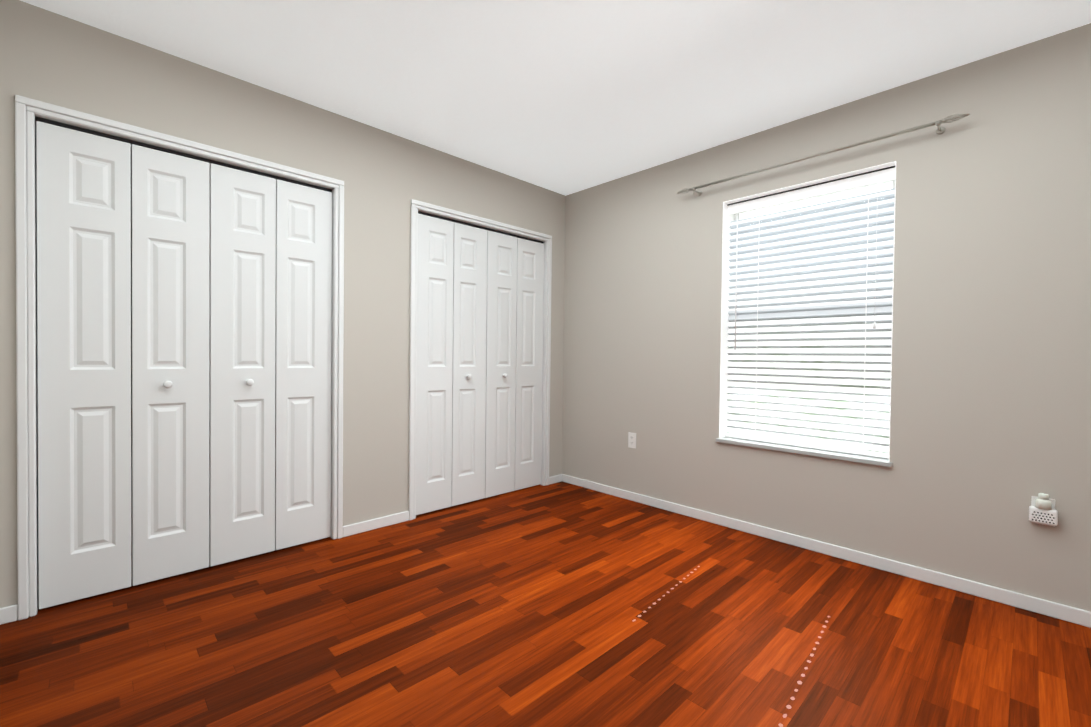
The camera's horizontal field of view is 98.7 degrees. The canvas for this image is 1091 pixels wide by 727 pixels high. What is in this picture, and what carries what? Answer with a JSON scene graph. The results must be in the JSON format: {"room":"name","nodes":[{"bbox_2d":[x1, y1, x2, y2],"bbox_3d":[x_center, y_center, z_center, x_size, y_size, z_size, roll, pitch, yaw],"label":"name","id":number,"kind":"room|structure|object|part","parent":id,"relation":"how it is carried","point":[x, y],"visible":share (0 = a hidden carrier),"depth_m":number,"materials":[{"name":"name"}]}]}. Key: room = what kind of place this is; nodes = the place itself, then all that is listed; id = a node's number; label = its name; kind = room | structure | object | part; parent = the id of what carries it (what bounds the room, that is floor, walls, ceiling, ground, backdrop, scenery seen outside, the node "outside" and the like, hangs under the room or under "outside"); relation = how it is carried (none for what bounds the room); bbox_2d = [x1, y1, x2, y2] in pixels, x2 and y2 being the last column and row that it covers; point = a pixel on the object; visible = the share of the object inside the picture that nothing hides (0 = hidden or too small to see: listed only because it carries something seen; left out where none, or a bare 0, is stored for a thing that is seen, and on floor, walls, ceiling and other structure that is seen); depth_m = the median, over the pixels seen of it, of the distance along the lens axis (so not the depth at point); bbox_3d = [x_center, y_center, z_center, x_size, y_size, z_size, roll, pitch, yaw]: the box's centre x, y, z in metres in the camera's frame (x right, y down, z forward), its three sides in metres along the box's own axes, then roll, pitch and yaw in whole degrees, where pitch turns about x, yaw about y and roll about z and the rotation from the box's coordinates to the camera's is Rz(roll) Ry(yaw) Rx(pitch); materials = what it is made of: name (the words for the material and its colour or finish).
{"room":"empty bedroom","nodes":[
{"label":"empty bedroom","id":0,"kind":"room"},
{"bbox_2d":[0,0,565,607],"bbox_3d":[-1.150,-0.207,2.829,3.520,2.440,0.120,0,1,-44],"label":"wall","id":1,"kind":"structure","parent":0,"point":[46,56],"depth_m":2.72,"materials":[{"name":"beige paint"}]},
{"bbox_2d":[36,121,130,608],"bbox_3d":[-1.971,0.014,2.012,0.284,1.985,0.034,0,1,-44],"label":"closet door leaf","id":2,"kind":"structure","parent":1,"relation":"in","point":[84,333],"depth_m":2.00,"materials":[{"name":"white wood"}]},
{"bbox_2d":[131,144,209,585],"bbox_3d":[-1.763,0.013,2.213,0.284,1.985,0.034,0,1,-44],"label":"closet door leaf","id":3,"kind":"structure","parent":1,"relation":"in","point":[170,333],"depth_m":2.19,"materials":[{"name":"white wood"}]},
{"bbox_2d":[15,95,343,619],"bbox_3d":[-1.668,-0.017,2.322,1.260,2.065,0.137,0,1,-44],"label":"door frame","id":4,"kind":"structure","parent":1,"relation":"attached to","point":[25,342],"depth_m":1.88,"materials":[{"name":"white wood"}]},
{"bbox_2d":[35,116,331,191],"bbox_3d":[-1.653,-0.993,2.303,1.156,0.011,0.032,0,1,-44],"label":"closet track","id":5,"kind":"object","parent":1,"relation":"attached to","point":[72,127],"visible":0.79,"depth_m":2.19,"materials":[{"name":"grey metal"}]},
{"bbox_2d":[209,163,275,565],"bbox_3d":[-1.555,0.013,2.414,0.284,1.985,0.034,0,1,-44],"label":"closet door leaf","id":6,"kind":"structure","parent":1,"relation":"in","point":[242,274],"depth_m":2.40,"materials":[{"name":"white wood"}]},
{"bbox_2d":[275,179,331,549],"bbox_3d":[-1.348,0.012,2.615,0.284,1.985,0.034,0,1,-44],"label":"closet door leaf","id":7,"kind":"structure","parent":1,"relation":"in","point":[303,318],"depth_m":2.60,"materials":[{"name":"white wood"}]},
{"bbox_2d":[343,511,408,536],"bbox_3d":[-1.035,0.982,2.879,0.421,0.064,0.013,0,1,-44],"label":"baseboard","id":8,"kind":"structure","parent":1,"relation":"attached to","point":[372,524],"depth_m":2.87,"materials":[{"name":"white wood"}]},
{"bbox_2d":[416,213,453,514],"bbox_3d":[-0.762,0.010,3.181,0.285,1.985,0.034,0,1,-44],"label":"closet door leaf","id":9,"kind":"structure","parent":1,"relation":"in","point":[434,365],"depth_m":3.17,"materials":[{"name":"white wood"}]},
{"bbox_2d":[451,222,486,505],"bbox_3d":[-0.554,0.009,3.383,0.285,1.985,0.034,0,1,-44],"label":"closet door leaf","id":10,"kind":"structure","parent":1,"relation":"in","point":[469,348],"depth_m":3.37,"materials":[{"name":"white wood"}]},
{"bbox_2d":[409,199,551,519],"bbox_3d":[-0.458,-0.021,3.492,1.264,2.065,0.137,0,1,-44],"label":"door frame","id":11,"kind":"structure","parent":1,"relation":"attached to","point":[416,205],"depth_m":3.25,"materials":[{"name":"white wood"}]},
{"bbox_2d":[418,211,543,242],"bbox_3d":[-0.443,-0.997,3.473,1.160,0.011,0.032,0,1,-44],"label":"closet track","id":12,"kind":"object","parent":1,"relation":"attached to","point":[464,223],"visible":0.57,"depth_m":3.41,"materials":[{"name":"grey metal"}]},
{"bbox_2d":[485,230,516,497],"bbox_3d":[-0.345,0.009,3.584,0.285,1.985,0.034,0,1,-44],"label":"closet door leaf","id":13,"kind":"structure","parent":1,"relation":"in","point":[500,361],"depth_m":3.57,"materials":[{"name":"white wood"}]},
{"bbox_2d":[515,238,543,489],"bbox_3d":[-0.137,0.008,3.786,0.285,1.985,0.034,0,1,-44],"label":"closet door leaf","id":14,"kind":"structure","parent":1,"relation":"in","point":[529,361],"depth_m":3.77,"materials":[{"name":"white wood"}]},
{"bbox_2d":[0,481,1090,726],"bbox_3d":[0.110,1.095,1.689,3.740,0.100,5.020,0,1,-44],"label":"floor","id":15,"kind":"structure","parent":0,"point":[524,607],"depth_m":1.77,"materials":[{"name":"brown wood"}]},
{"bbox_2d":[632,566,829,726],"bbox_3d":[0.690,1.049,1.830,0.952,0.001,0.701,0,1,-44],"label":"light spots","id":16,"kind":"object","parent":15,"relation":"on","point":[791,698],"visible":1,"depth_m":1.69,"materials":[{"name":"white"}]},
{"bbox_2d":[20,0,1090,195],"bbox_3d":[0.139,-1.444,1.650,3.740,0.100,5.020,0,1,-44],"label":"ceiling","id":17,"kind":"structure","parent":0,"point":[565,97],"depth_m":2.15,"materials":[{"name":"white paint"}]},
{"bbox_2d":[562,23,1090,611],"bbox_3d":[1.390,-0.178,2.893,0.220,2.440,5.020,0,1,-44],"label":"wall","id":18,"kind":"structure","parent":0,"point":[990,429],"depth_m":2.28,"materials":[{"name":"beige paint"}]},
{"bbox_2d":[628,432,635,448],"bbox_3d":[0.647,0.574,3.500,0.008,0.115,0.070,0,1,-44],"label":"electrical outlet","id":19,"kind":"object","parent":18,"relation":"attached to","point":[631,440],"visible":1,"depth_m":3.50,"materials":[{"name":"white plastic"}]},
{"bbox_2d":[716,161,895,466],"bbox_3d":[1.509,-0.256,2.753,0.242,1.538,0.923,0,1,-44],"label":"window unit","id":20,"kind":"structure","parent":18,"relation":"in","point":[806,329],"depth_m":2.70,"materials":[{"name":"white plastic"}]},
{"bbox_3d":[1.501,0.501,2.764,0.242,0.024,0.923,0,1,-44],"label":"sill","id":21,"kind":"part","parent":20,"relation":"part of","materials":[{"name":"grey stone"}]},
{"bbox_3d":[1.562,-0.268,2.804,0.056,1.514,0.899,0,1,-44],"label":"frame","id":22,"kind":"part","parent":20,"relation":"part of","materials":[{"name":"white plastic"}]},
{"bbox_3d":[1.568,-0.268,2.809,0.014,1.434,0.819,0,1,-44],"label":"glass","id":23,"kind":"part","parent":20,"relation":"part of","materials":[{"name":"clear glass"}]},
{"bbox_2d":[556,474,1090,627],"bbox_3d":[1.509,1.016,2.602,0.018,0.064,3.950,0,1,-44],"label":"baseboard","id":24,"kind":"structure","parent":18,"relation":"attached to","point":[1037,605],"depth_m":2.42,"materials":[{"name":"white wood"}]},
{"bbox_2d":[677,113,969,195],"bbox_3d":[1.412,-1.121,2.643,0.092,0.052,1.465,0,1,-44],"label":"curtain rod","id":25,"kind":"object","parent":18,"relation":"attached to","point":[940,130],"visible":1,"depth_m":2.44,"materials":[{"name":"silver metal"}]},
{"bbox_2d":[1029,493,1057,526],"bbox_3d":[2.095,0.615,1.972,0.050,0.138,0.084,0,1,-44],"label":"electrical outlet","id":26,"kind":"object","parent":18,"relation":"attached to","point":[1042,511],"visible":1,"depth_m":1.96,"materials":[{"name":"white plastic"}]},
{"bbox_2d":[1035,493,1051,509],"bbox_3d":[2.095,0.578,1.971,0.048,0.062,0.047,0,1,-44],"label":"air freshener","id":27,"kind":"object","parent":26,"relation":"on","point":[1042,502],"depth_m":1.96,"materials":[{"name":"white plastic"}]},
{"label":"outside","id":28,"kind":"structure","parent":0,"visible":0},
{"bbox_2d":[742,182,891,218],"bbox_3d":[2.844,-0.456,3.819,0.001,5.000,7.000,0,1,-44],"label":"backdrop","id":29,"kind":"structure","parent":28,"point":[750,214],"depth_m":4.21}
]}

